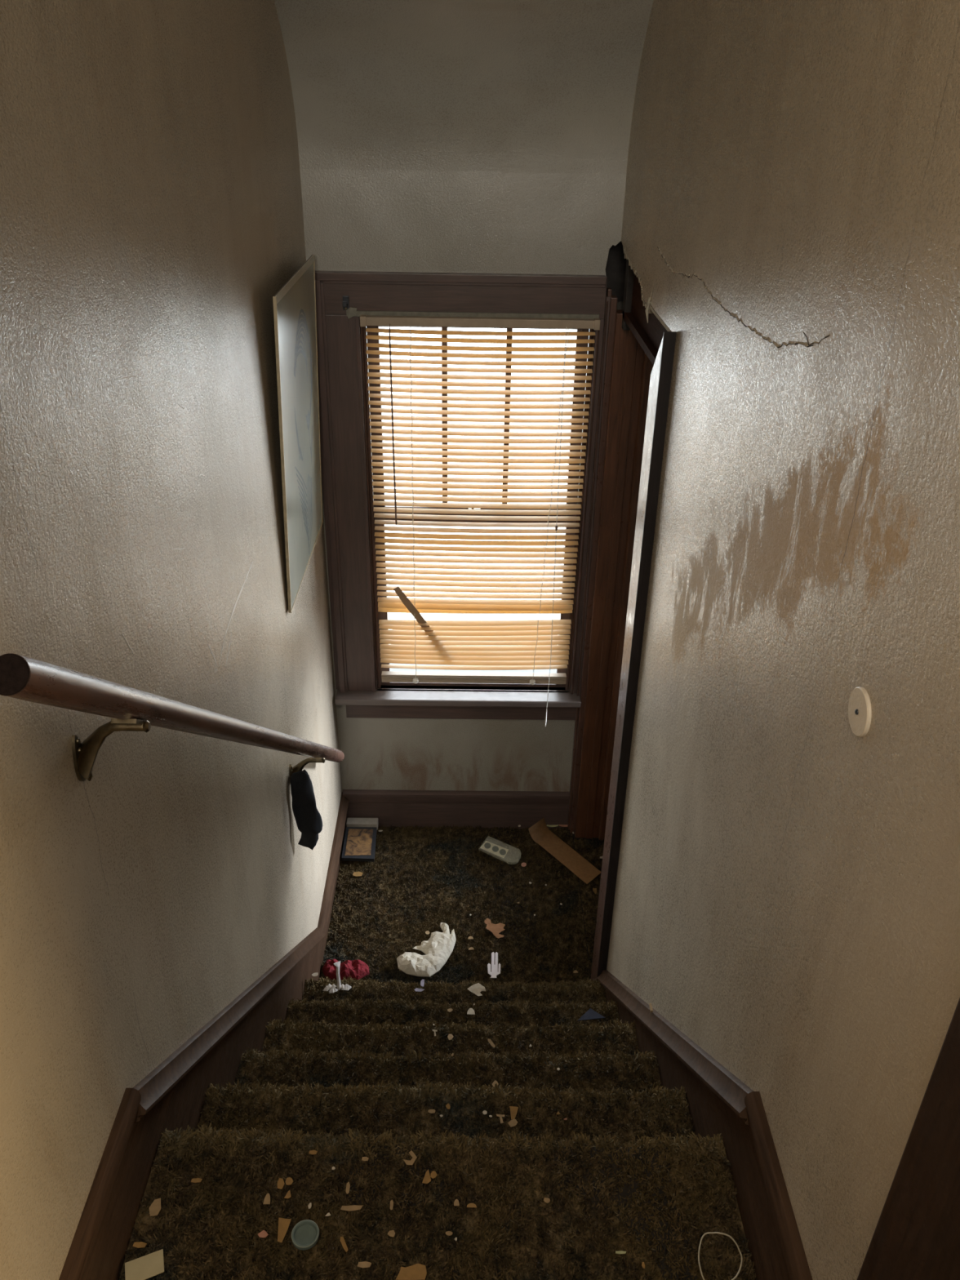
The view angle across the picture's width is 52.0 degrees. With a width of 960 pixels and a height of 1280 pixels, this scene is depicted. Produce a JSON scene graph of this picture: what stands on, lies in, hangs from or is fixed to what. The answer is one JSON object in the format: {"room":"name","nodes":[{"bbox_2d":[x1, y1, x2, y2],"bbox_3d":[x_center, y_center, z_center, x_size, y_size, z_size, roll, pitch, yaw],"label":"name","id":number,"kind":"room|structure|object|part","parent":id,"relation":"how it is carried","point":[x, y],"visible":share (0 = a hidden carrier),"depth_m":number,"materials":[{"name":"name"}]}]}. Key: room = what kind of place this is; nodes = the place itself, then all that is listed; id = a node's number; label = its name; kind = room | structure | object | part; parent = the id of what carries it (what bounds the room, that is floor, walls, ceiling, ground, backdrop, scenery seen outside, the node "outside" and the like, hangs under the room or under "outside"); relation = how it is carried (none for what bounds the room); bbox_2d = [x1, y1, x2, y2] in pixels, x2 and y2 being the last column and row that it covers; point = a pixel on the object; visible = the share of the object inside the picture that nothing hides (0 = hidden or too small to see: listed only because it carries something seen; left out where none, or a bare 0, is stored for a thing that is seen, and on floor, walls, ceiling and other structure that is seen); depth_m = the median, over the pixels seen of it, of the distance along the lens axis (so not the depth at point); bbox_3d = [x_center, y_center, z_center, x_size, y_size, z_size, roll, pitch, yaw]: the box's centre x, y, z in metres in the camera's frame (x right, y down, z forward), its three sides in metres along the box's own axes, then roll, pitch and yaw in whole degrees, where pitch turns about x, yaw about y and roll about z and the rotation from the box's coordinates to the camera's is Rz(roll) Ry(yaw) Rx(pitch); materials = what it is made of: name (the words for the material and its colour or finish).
{"room":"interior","nodes":[
{"label":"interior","id":0,"kind":"room"},
{"bbox_2d":[0,0,342,1279],"bbox_3d":[-0.546,0.418,0.874,0.101,3.640,5.120,1,29,-1],"label":"wall","id":1,"kind":"structure","parent":0,"point":[152,220],"depth_m":1.42,"materials":[{"name":"paint"}]},
{"bbox_2d":[0,653,344,781],"bbox_3d":[-0.463,0.199,1.992,0.107,1.416,1.808,1,29,-1],"label":"handrail","id":2,"kind":"object","parent":1,"relation":"attached to","point":[21,677],"visible":0.97,"depth_m":1.19,"materials":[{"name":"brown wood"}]},
{"bbox_2d":[289,769,322,849],"bbox_3d":[-0.473,0.466,2.688,0.078,0.267,0.049,1,29,-1],"label":"sock","id":3,"kind":"object","parent":2,"relation":"hanging from","point":[308,820],"visible":1,"depth_m":2.68,"materials":[{"name":"black fabric"}]},
{"bbox_2d":[58,791,348,1279],"bbox_3d":[-0.499,1.394,1.353,0.028,1.270,5.001,1,29,-1],"label":"baseboard","id":4,"kind":"structure","parent":1,"relation":"attached to","point":[171,1096],"depth_m":1.59,"materials":[{"name":"brown wood"}]},
{"bbox_3d":[-0.491,1.377,0.147,0.019,0.060,2.913,1,29,-1],"label":"cap moulding","id":5,"kind":"part","parent":4,"relation":"part of","materials":[{"name":"brown wood"}]},
{"bbox_3d":[-0.503,0.647,2.591,0.028,1.154,2.111,1,29,-1],"label":"cap moulding","id":6,"kind":"part","parent":4,"relation":"part of","materials":[{"name":"brown wood"}]},
{"bbox_2d":[272,254,322,613],"bbox_3d":[-0.483,-0.572,2.670,0.037,0.809,0.612,1,29,-1],"label":"wall picture","id":7,"kind":"object","parent":1,"relation":"attached to","point":[295,315],"visible":1,"depth_m":2.61},
{"bbox_2d":[299,168,626,791],"bbox_3d":[-0.031,-0.271,3.356,1.200,2.430,0.120,1,29,-1],"label":"wall","id":8,"kind":"structure","parent":0,"point":[366,220],"depth_m":2.81,"materials":[{"name":"paint"}]},
{"bbox_2d":[342,789,569,828],"bbox_3d":[-0.077,0.659,3.795,0.894,0.178,0.022,1,29,-1],"label":"baseboard","id":9,"kind":"structure","parent":8,"relation":"attached to","point":[397,808],"depth_m":3.79,"materials":[{"name":"brown wood"}]},
{"bbox_3d":[-0.076,0.603,3.764,0.894,0.050,0.022,1,29,-1],"label":"cap moulding","id":10,"kind":"part","parent":9,"relation":"part of","materials":[{"name":"brown wood"}]},
{"bbox_2d":[315,271,610,719],"bbox_3d":[-0.004,-0.463,3.376,1.050,1.568,0.498,1,29,-1],"label":"window","id":11,"kind":"structure","parent":8,"relation":"in","point":[345,441],"depth_m":3.12,"materials":[{"name":"brown wood"}]},
{"bbox_3d":[-0.434,-0.440,3.172,0.143,1.423,0.032,1,29,-1],"label":"casing","id":12,"kind":"part","parent":11,"relation":"part of","materials":[{"name":"brown wood"}]},
{"bbox_2d":[342,295,349,310],"bbox_3d":[-0.390,-0.974,2.852,0.018,0.040,0.034,1,29,-1],"label":"curtain bracket","id":13,"kind":"object","parent":11,"relation":"attached to","point":[345,298],"visible":1,"depth_m":2.86,"materials":[{"name":"metal"}]},
{"bbox_3d":[-0.057,-1.001,2.859,0.846,0.120,0.032,1,29,-1],"label":"head casing","id":14,"kind":"part","parent":11,"relation":"part of","materials":[{"name":"brown wood"}]},
{"bbox_3d":[-0.020,-0.132,3.406,0.685,0.670,0.032,1,29,-1],"label":"sash","id":15,"kind":"part","parent":11,"relation":"part of","materials":[{"name":"brown wood"}]},
{"bbox_3d":[-0.011,-0.698,3.133,0.685,0.664,0.032,1,29,-1],"label":"sash","id":16,"kind":"part","parent":11,"relation":"part of","materials":[{"name":"brown wood"}]},
{"bbox_2d":[360,314,600,726],"bbox_3d":[-0.009,-0.324,3.187,0.698,1.386,0.096,1,29,-1],"label":"window blind","id":17,"kind":"object","parent":11,"relation":"attached to","point":[534,644],"visible":1,"depth_m":3.16,"materials":[{"name":"plastic"}]},
{"bbox_3d":[-0.215,-0.401,3.185,0.008,1.209,0.002,1,29,-1],"label":"ladder cord","id":18,"kind":"part","parent":17,"relation":"part of","materials":[{"name":"white fabric"}]},
{"bbox_3d":[-0.215,-0.388,3.162,0.008,1.209,0.002,1,29,-1],"label":"ladder cord","id":19,"kind":"part","parent":17,"relation":"part of","materials":[{"name":"white fabric"}]},
{"bbox_3d":[-0.021,0.133,3.470,0.650,0.032,0.026,1,29,-1],"label":"rail","id":20,"kind":"part","parent":17,"relation":"part of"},
{"bbox_3d":[0.000,-0.929,2.875,0.694,0.024,0.028,1,29,-1],"label":"head rail","id":21,"kind":"part","parent":17,"relation":"part of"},
{"bbox_3d":[0.221,-0.383,3.166,0.057,1.209,0.002,1,29,-1],"label":"ladder cord","id":22,"kind":"part","parent":17,"relation":"part of","materials":[{"name":"white fabric"}]},
{"bbox_3d":[0.221,-0.396,3.190,0.057,1.209,0.002,1,29,-1],"label":"ladder cord","id":23,"kind":"part","parent":17,"relation":"part of","materials":[{"name":"white fabric"}]},
{"bbox_3d":[0.246,-0.309,3.173,0.012,1.355,0.054,1,29,-1],"label":"pull cord","id":24,"kind":"part","parent":17,"relation":"part of","materials":[{"name":"white fabric"}]},
{"bbox_3d":[0.355,-0.405,3.194,0.042,1.365,0.034,1,29,-1],"label":"casing","id":25,"kind":"part","parent":11,"relation":"part of","materials":[{"name":"brown wood"}]},
{"bbox_2d":[274,0,653,173],"bbox_3d":[-0.028,-0.642,0.225,1.101,1.300,5.220,1,29,-1],"label":"ceiling","id":26,"kind":"structure","parent":0,"point":[484,86],"depth_m":2.56,"materials":[{"name":"paint"}]},
{"bbox_2d":[376,828,598,986],"bbox_3d":[0.511,1.006,3.472,2.283,0.105,1.170,1,29,-1],"label":"floor","id":27,"kind":"structure","parent":0,"point":[493,829],"depth_m":3.47,"materials":[{"name":"brown carpet"}]},
{"bbox_2d":[195,975,694,1144],"bbox_3d":[-0.068,1.077,2.299,0.881,0.971,1.146,1,29,-1],"label":"staircase","id":28,"kind":"structure","parent":27,"relation":"on","point":[367,1057],"depth_m":2.05,"materials":[{"name":"carpet"}]},
{"bbox_2d":[311,972,318,977],"bbox_3d":[-0.484,0.981,2.885,0.020,0.004,0.012,1,29,-1],"label":"chip","id":29,"kind":"object","parent":28,"relation":"on","point":[315,974],"visible":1,"depth_m":2.88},
{"bbox_2d":[322,960,351,993],"bbox_3d":[-0.408,0.979,2.834,0.059,0.074,0.074,21,35,31],"label":"crumpled tissue","id":30,"kind":"object","parent":28,"relation":"on","point":[332,988],"visible":1,"depth_m":2.84,"materials":[{"name":"white paper"}]},
{"bbox_2d":[414,987,424,991],"bbox_3d":[-0.175,1.010,2.841,0.029,0.004,0.010,1,29,-1],"label":"plastic shred","id":31,"kind":"object","parent":28,"relation":"on","point":[416,989],"visible":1,"depth_m":2.84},
{"bbox_2d":[420,979,424,986],"bbox_3d":[-0.168,0.998,2.864,0.011,0.006,0.023,1,29,-1],"label":"plastic shred","id":32,"kind":"object","parent":28,"relation":"on","point":[422,982],"visible":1,"depth_m":2.86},
{"bbox_2d":[427,1109,435,1113],"bbox_3d":[-0.086,0.836,1.745,0.013,0.003,0.007,1,29,-1],"label":"chip","id":33,"kind":"object","parent":28,"relation":"on","point":[430,1111],"visible":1,"depth_m":1.74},
{"bbox_2d":[447,1034,453,1039],"bbox_3d":[-0.069,0.927,2.298,0.014,0.002,0.017,1,29,-1],"label":"chip","id":34,"kind":"object","parent":28,"relation":"on","point":[450,1037],"visible":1,"depth_m":2.30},
{"bbox_2d":[466,1008,475,1014],"bbox_3d":[-0.024,0.973,2.577,0.020,0.003,0.020,1,29,-1],"label":"chip","id":35,"kind":"object","parent":28,"relation":"on","point":[470,1011],"visible":1,"depth_m":2.57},
{"bbox_2d":[466,982,485,995],"bbox_3d":[-0.007,1.011,2.847,0.047,0.008,0.037,22,36,33],"label":"paper","id":36,"kind":"object","parent":28,"relation":"on","point":[476,988],"visible":1,"depth_m":2.85,"materials":[{"name":"paper"}]},
{"bbox_2d":[488,1038,495,1047],"bbox_3d":[0.026,0.936,2.285,0.007,0.005,0.026,-18,34,-30],"label":"chip","id":37,"kind":"object","parent":28,"relation":"on","point":[490,1041],"visible":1,"depth_m":2.29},
{"bbox_2d":[491,1080,498,1086],"bbox_3d":[0.031,0.903,2.000,0.012,0.004,0.013,24,37,35],"label":"chip","id":38,"kind":"object","parent":28,"relation":"on","point":[495,1082],"visible":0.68,"depth_m":2.00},
{"bbox_2d":[496,1114,504,1123],"bbox_3d":[0.037,0.844,1.734,0.015,0.003,0.016,1,29,-1],"label":"chip","id":39,"kind":"object","parent":28,"relation":"on","point":[500,1116],"visible":1,"depth_m":1.74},
{"bbox_2d":[507,1119,517,1127],"bbox_3d":[0.058,0.848,1.727,0.014,0.005,0.012,-19,35,-31],"label":"chip","id":40,"kind":"object","parent":28,"relation":"on","point":[513,1122],"visible":1,"depth_m":1.73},
{"bbox_2d":[509,1106,518,1119],"bbox_3d":[0.061,0.839,1.744,0.016,0.007,0.023,1,29,-1],"label":"chip","id":41,"kind":"object","parent":28,"relation":"on","point":[513,1110],"visible":1,"depth_m":1.75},
{"bbox_2d":[577,1008,604,1020],"bbox_3d":[0.288,0.977,2.570,0.074,0.010,0.028,-2,29,-6],"label":"folded card","id":42,"kind":"object","parent":28,"relation":"on","point":[590,1014],"visible":1,"depth_m":2.56,"materials":[{"name":"paper"}]},
{"bbox_2d":[320,823,591,986],"bbox_3d":[-0.078,0.956,3.412,0.881,0.031,0.974,1,29,-1],"label":"carpet","id":43,"kind":"object","parent":27,"relation":"on","point":[374,922],"visible":0.62,"depth_m":3.46,"materials":[{"name":"brown carpet"}]},
{"bbox_2d":[321,959,369,981],"bbox_3d":[-0.433,1.048,3.166,0.155,0.050,0.082,1,29,-1],"label":"cloth","id":44,"kind":"object","parent":43,"relation":"on","point":[357,969],"visible":0.9,"depth_m":3.15,"materials":[{"name":"red fabric"}]},
{"bbox_2d":[352,871,362,876],"bbox_3d":[-0.443,0.850,3.571,0.035,0.004,0.023,1,29,-1],"label":"chip","id":45,"kind":"object","parent":43,"relation":"on","point":[355,873],"visible":1,"depth_m":3.57,"materials":[{"name":"beige wood"}]},
{"bbox_2d":[342,826,377,862],"bbox_3d":[-0.451,0.765,3.693,0.123,0.015,0.177,1,29,-1],"label":"picture","id":46,"kind":"object","parent":43,"relation":"on","point":[359,842],"visible":1,"depth_m":3.68},
{"bbox_2d":[345,828,373,855],"bbox_3d":[-0.452,0.758,3.691,0.097,0.001,0.148,1,29,-1],"label":"print","id":47,"kind":"object","parent":46,"relation":"on","point":[358,842],"depth_m":3.69},
{"bbox_2d":[346,817,378,829],"bbox_3d":[-0.453,0.708,3.792,0.120,0.030,0.038,1,29,-1],"label":"box","id":48,"kind":"object","parent":43,"relation":"on","point":[351,822],"visible":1,"depth_m":3.78,"materials":[{"name":"white cardboard"}]},
{"bbox_2d":[396,922,456,977],"bbox_3d":[-0.156,1.017,3.242,0.136,0.037,0.246,24,36,34],"label":"paper bag","id":49,"kind":"object","parent":43,"relation":"on","point":[438,948],"visible":1,"depth_m":3.21,"materials":[{"name":"white paper"}]},
{"bbox_2d":[487,951,500,977],"bbox_3d":[0.046,1.054,3.193,0.042,0.002,0.108,1,29,-1],"label":"clip","id":50,"kind":"object","parent":43,"relation":"on","point":[495,971],"visible":1,"depth_m":3.18,"materials":[{"name":"white plastic"}]},
{"bbox_2d":[480,840,508,857],"bbox_3d":[0.079,0.787,3.674,0.165,0.012,0.082,18,33,27],"label":"power strip","id":51,"kind":"object","parent":43,"relation":"on","point":[499,851],"visible":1,"depth_m":3.67,"materials":[{"name":"beige plastic"}]},
{"bbox_2d":[484,918,505,938],"bbox_3d":[0.047,0.980,3.337,0.090,0.005,0.067,14,32,21],"label":"paper","id":52,"kind":"object","parent":43,"relation":"on","point":[495,929],"visible":1,"depth_m":3.34,"materials":[{"name":"brown paper"}]},
{"bbox_2d":[573,837,604,974],"bbox_3d":[0.755,0.939,3.462,0.797,0.033,0.738,1,29,-1],"label":"carpet","id":53,"kind":"object","parent":27,"relation":"on","point":[591,851],"visible":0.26,"depth_m":3.55,"materials":[{"name":"brown carpet"}]},
{"bbox_2d":[528,817,600,884],"bbox_3d":[0.322,0.772,3.640,0.112,0.080,0.294,-25,38,-38],"label":"strip","id":54,"kind":"object","parent":53,"relation":"on","point":[540,833],"visible":0.99,"depth_m":3.67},
{"bbox_2d":[344,1145,697,1279],"bbox_3d":[0.688,1.595,0.238,2.583,0.125,3.050,1,29,-1],"label":"floor","id":55,"kind":"structure","parent":0,"point":[625,1189],"depth_m":1.47,"materials":[{"name":"brown carpet"}]},
{"bbox_2d":[119,1123,755,1279],"bbox_3d":[-0.057,1.039,1.263,0.880,0.237,0.788,1,29,-1],"label":"floor carpet","id":56,"kind":"object","parent":55,"relation":"on","point":[209,1228],"visible":0.97,"depth_m":1.44,"materials":[{"name":"brown carpet"}]},
{"bbox_2d":[133,1241,146,1248],"bbox_3d":[-0.474,0.842,1.370,0.019,0.003,0.007,1,29,-1],"label":"chip","id":57,"kind":"object","parent":56,"relation":"on","point":[140,1244],"visible":1,"depth_m":1.37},
{"bbox_2d":[124,1248,164,1279],"bbox_3d":[-0.456,0.854,1.338,0.051,0.006,0.032,-9,31,-18],"label":"card","id":58,"kind":"object","parent":56,"relation":"on","point":[145,1267],"visible":1,"depth_m":1.34,"materials":[{"name":"beige paper"}]},
{"bbox_2d":[149,1198,160,1216],"bbox_3d":[-0.468,0.817,1.416,0.016,0.006,0.022,-7,30,-14],"label":"scrap","id":59,"kind":"object","parent":56,"relation":"on","point":[155,1207],"visible":1,"depth_m":1.42,"materials":[{"name":"beige paper"}]},
{"bbox_2d":[191,1177,202,1182],"bbox_3d":[-0.418,0.797,1.452,0.016,0.003,0.007,1,29,-1],"label":"scrap","id":60,"kind":"object","parent":56,"relation":"on","point":[196,1180],"visible":1,"depth_m":1.45,"materials":[{"name":"paper"}]},
{"bbox_2d":[257,1230,268,1237],"bbox_3d":[-0.305,0.837,1.385,0.012,0.003,0.010,-21,36,-34],"label":"scrap","id":61,"kind":"object","parent":56,"relation":"on","point":[263,1233],"visible":1,"depth_m":1.39,"materials":[{"name":"paper"}]},
{"bbox_2d":[262,1192,270,1204],"bbox_3d":[-0.309,0.812,1.430,0.010,0.004,0.015,1,29,-1],"label":"chip","id":62,"kind":"object","parent":56,"relation":"on","point":[267,1199],"visible":1,"depth_m":1.43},
{"bbox_2d":[276,1177,284,1189],"bbox_3d":[-0.293,0.801,1.450,0.011,0.005,0.015,1,29,-1],"label":"chip","id":63,"kind":"object","parent":56,"relation":"on","point":[280,1183],"visible":1,"depth_m":1.45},
{"bbox_2d":[277,1217,291,1243],"bbox_3d":[-0.278,0.834,1.390,0.018,0.008,0.031,1,29,-1],"label":"scrap","id":64,"kind":"object","parent":56,"relation":"on","point":[283,1224],"visible":1,"depth_m":1.39,"materials":[{"name":"paint"}]},
{"bbox_2d":[284,1190,291,1199],"bbox_3d":[-0.280,0.809,1.436,0.010,0.002,0.012,1,29,-1],"label":"chip","id":65,"kind":"object","parent":56,"relation":"on","point":[287,1196],"visible":1,"depth_m":1.43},
{"bbox_2d":[285,1177,293,1185],"bbox_3d":[-0.281,0.799,1.453,0.012,0.002,0.012,1,29,-1],"label":"chip","id":66,"kind":"object","parent":56,"relation":"on","point":[289,1180],"visible":1,"depth_m":1.45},
{"bbox_2d":[291,1219,319,1250],"bbox_3d":[-0.245,0.836,1.381,0.039,0.009,0.039,1,29,-1],"label":"lid","id":67,"kind":"object","parent":56,"relation":"on","point":[305,1233],"visible":1,"depth_m":1.38,"materials":[{"name":"grey plastic"}]},
{"bbox_2d":[308,1150,317,1155],"bbox_3d":[-0.253,0.778,1.493,0.013,0.002,0.006,1,29,-1],"label":"chip","id":68,"kind":"object","parent":56,"relation":"on","point":[311,1152],"visible":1,"depth_m":1.49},
{"bbox_2d":[340,1236,348,1252],"bbox_3d":[-0.190,0.845,1.375,0.006,0.006,0.022,-15,33,-26],"label":"chip","id":69,"kind":"object","parent":56,"relation":"on","point":[342,1240],"visible":1,"depth_m":1.37,"materials":[{"name":"brown"}]},
{"bbox_2d":[345,1182,350,1194],"bbox_3d":[-0.194,0.805,1.446,0.006,0.004,0.017,1,29,-1],"label":"splinter","id":70,"kind":"object","parent":56,"relation":"on","point":[348,1185],"visible":1,"depth_m":1.45,"materials":[{"name":"beige paint"}]},
{"bbox_2d":[340,1204,363,1211],"bbox_3d":[-0.185,0.819,1.419,0.032,0.006,0.007,1,29,-1],"label":"splinter","id":71,"kind":"object","parent":56,"relation":"on","point":[353,1207],"visible":1,"depth_m":1.42,"materials":[{"name":"beige paint"}]},
{"bbox_2d":[357,1261,371,1268],"bbox_3d":[-0.159,0.858,1.352,0.019,0.002,0.008,1,29,-1],"label":"scrap","id":72,"kind":"object","parent":56,"relation":"on","point":[365,1264],"visible":1,"depth_m":1.35,"materials":[{"name":"beige paper"}]},
{"bbox_2d":[361,1156,368,1161],"bbox_3d":[-0.173,0.783,1.485,0.010,0.003,0.006,1,29,-1],"label":"chip","id":73,"kind":"object","parent":56,"relation":"on","point":[364,1158],"visible":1,"depth_m":1.49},
{"bbox_2d":[386,1230,395,1237],"bbox_3d":[-0.124,0.838,1.389,0.010,0.003,0.009,20,34,30],"label":"scrap","id":74,"kind":"object","parent":56,"relation":"on","point":[391,1233],"visible":1,"depth_m":1.39,"materials":[{"name":"beige paper"}]},
{"bbox_2d":[389,1199,393,1210],"bbox_3d":[-0.128,0.818,1.424,0.005,0.004,0.014,1,29,-1],"label":"splinter","id":75,"kind":"object","parent":56,"relation":"on","point":[391,1201],"visible":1,"depth_m":1.42,"materials":[{"name":"beige paint"}]},
{"bbox_2d":[403,1150,417,1165],"bbox_3d":[-0.105,0.784,1.486,0.018,0.006,0.018,-22,37,-35],"label":"chip","id":76,"kind":"object","parent":56,"relation":"on","point":[411,1153],"visible":1,"depth_m":1.48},
{"bbox_2d":[395,1263,426,1279],"bbox_3d":[-0.094,0.863,1.344,0.042,0.004,0.020,1,29,-1],"label":"scrap","id":77,"kind":"object","parent":56,"relation":"on","point":[417,1271],"visible":1,"depth_m":1.34,"materials":[{"name":"paint"}]},
{"bbox_2d":[422,1168,431,1183],"bbox_3d":[-0.077,0.798,1.461,0.012,0.004,0.021,10,31,16],"label":"chip","id":78,"kind":"object","parent":56,"relation":"on","point":[427,1180],"visible":1,"depth_m":1.46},
{"bbox_2d":[430,1170,437,1178],"bbox_3d":[-0.069,0.796,1.465,0.009,0.004,0.010,21,35,32],"label":"chip","id":79,"kind":"object","parent":56,"relation":"on","point":[433,1174],"visible":1,"depth_m":1.46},
{"bbox_2d":[445,1231,452,1235],"bbox_3d":[-0.044,0.839,1.390,0.010,0.003,0.005,1,29,-1],"label":"chip","id":80,"kind":"object","parent":56,"relation":"on","point":[447,1233],"visible":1,"depth_m":1.39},
{"bbox_2d":[453,1199,459,1206],"bbox_3d":[-0.034,0.817,1.429,0.008,0.002,0.009,1,29,-1],"label":"chip","id":81,"kind":"object","parent":56,"relation":"on","point":[456,1202],"visible":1,"depth_m":1.43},
{"bbox_2d":[466,1203,476,1208],"bbox_3d":[-0.012,0.819,1.426,0.015,0.002,0.006,1,29,-1],"label":"chip","id":82,"kind":"object","parent":56,"relation":"on","point":[469,1205],"visible":1,"depth_m":1.42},
{"bbox_2d":[543,1197,550,1203],"bbox_3d":[0.098,0.817,1.434,0.009,0.003,0.007,11,31,18],"label":"chip","id":83,"kind":"object","parent":56,"relation":"on","point":[546,1200],"visible":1,"depth_m":1.43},
{"bbox_2d":[615,1250,626,1253],"bbox_3d":[0.196,0.853,1.371,0.016,0.002,0.004,1,29,-1],"label":"splinter","id":84,"kind":"object","parent":56,"relation":"on","point":[616,1251],"visible":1,"depth_m":1.37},
{"bbox_2d":[697,1231,742,1279],"bbox_3d":[0.332,0.855,1.359,0.063,0.006,0.072,1,29,-1],"label":"rubber band","id":85,"kind":"object","parent":56,"relation":"on","point":[708,1233],"visible":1,"depth_m":1.37,"materials":[{"name":"beige rubber"}]},
{"bbox_2d":[606,0,959,1279],"bbox_3d":[0.449,0.429,0.884,0.110,3.640,5.120,1,29,-1],"label":"wall","id":86,"kind":"structure","parent":0,"point":[787,899],"depth_m":1.22,"materials":[{"name":"paint"}]},
{"bbox_2d":[605,240,634,330],"bbox_3d":[0.432,-0.956,2.630,0.180,0.390,0.800,1,29,-1],"label":"hole","id":87,"kind":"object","parent":86,"relation":"attached to","point":[620,275],"depth_m":2.94,"materials":[{"name":"brown wood"}]},
{"bbox_2d":[567,273,676,981],"bbox_3d":[0.435,0.050,2.938,0.155,2.084,0.926,1,29,-1],"label":"door","id":88,"kind":"structure","parent":86,"relation":"in","point":[638,368],"depth_m":2.99,"materials":[{"name":"brown wood"}]},
{"bbox_3d":[0.369,-0.136,3.338,0.027,2.015,0.045,1,29,-1],"label":"casing","id":89,"kind":"part","parent":88,"relation":"part of","materials":[{"name":"brown wood"}]},
{"bbox_3d":[0.377,0.247,2.587,0.024,2.081,0.110,1,29,-1],"label":"casing","id":90,"kind":"part","parent":88,"relation":"part of","materials":[{"name":"brown wood"}]},
{"bbox_2d":[596,969,812,1279],"bbox_3d":[0.372,0.998,2.072,0.028,1.285,1.533,1,29,-1],"label":"baseboard","id":91,"kind":"structure","parent":86,"relation":"attached to","point":[719,1102],"depth_m":1.45,"materials":[{"name":"brown wood"}]},
{"bbox_3d":[0.372,0.836,2.169,0.028,1.078,1.207,1,29,-1],"label":"cap moulding","id":92,"kind":"part","parent":91,"relation":"part of","materials":[{"name":"brown wood"}]},
{"bbox_3d":[0.387,0.752,1.257,0.019,0.060,0.351,1,29,-1],"label":"cap moulding","id":93,"kind":"part","parent":91,"relation":"part of","materials":[{"name":"brown wood"}]},
{"bbox_2d":[848,686,871,737],"bbox_3d":[0.403,0.077,1.049,0.006,0.054,0.054,1,29,-1],"label":"cover plate","id":94,"kind":"object","parent":86,"relation":"attached to","point":[860,713],"visible":1,"depth_m":1.04,"materials":[{"name":"beige plastic"}]},
{"bbox_2d":[857,998,959,1279],"bbox_3d":[0.457,0.367,0.197,0.130,2.300,1.121,1,29,-1],"label":"door","id":95,"kind":"structure","parent":86,"relation":"in","point":[916,1236],"depth_m":0.84,"materials":[{"name":"brown wood"}]}
]}

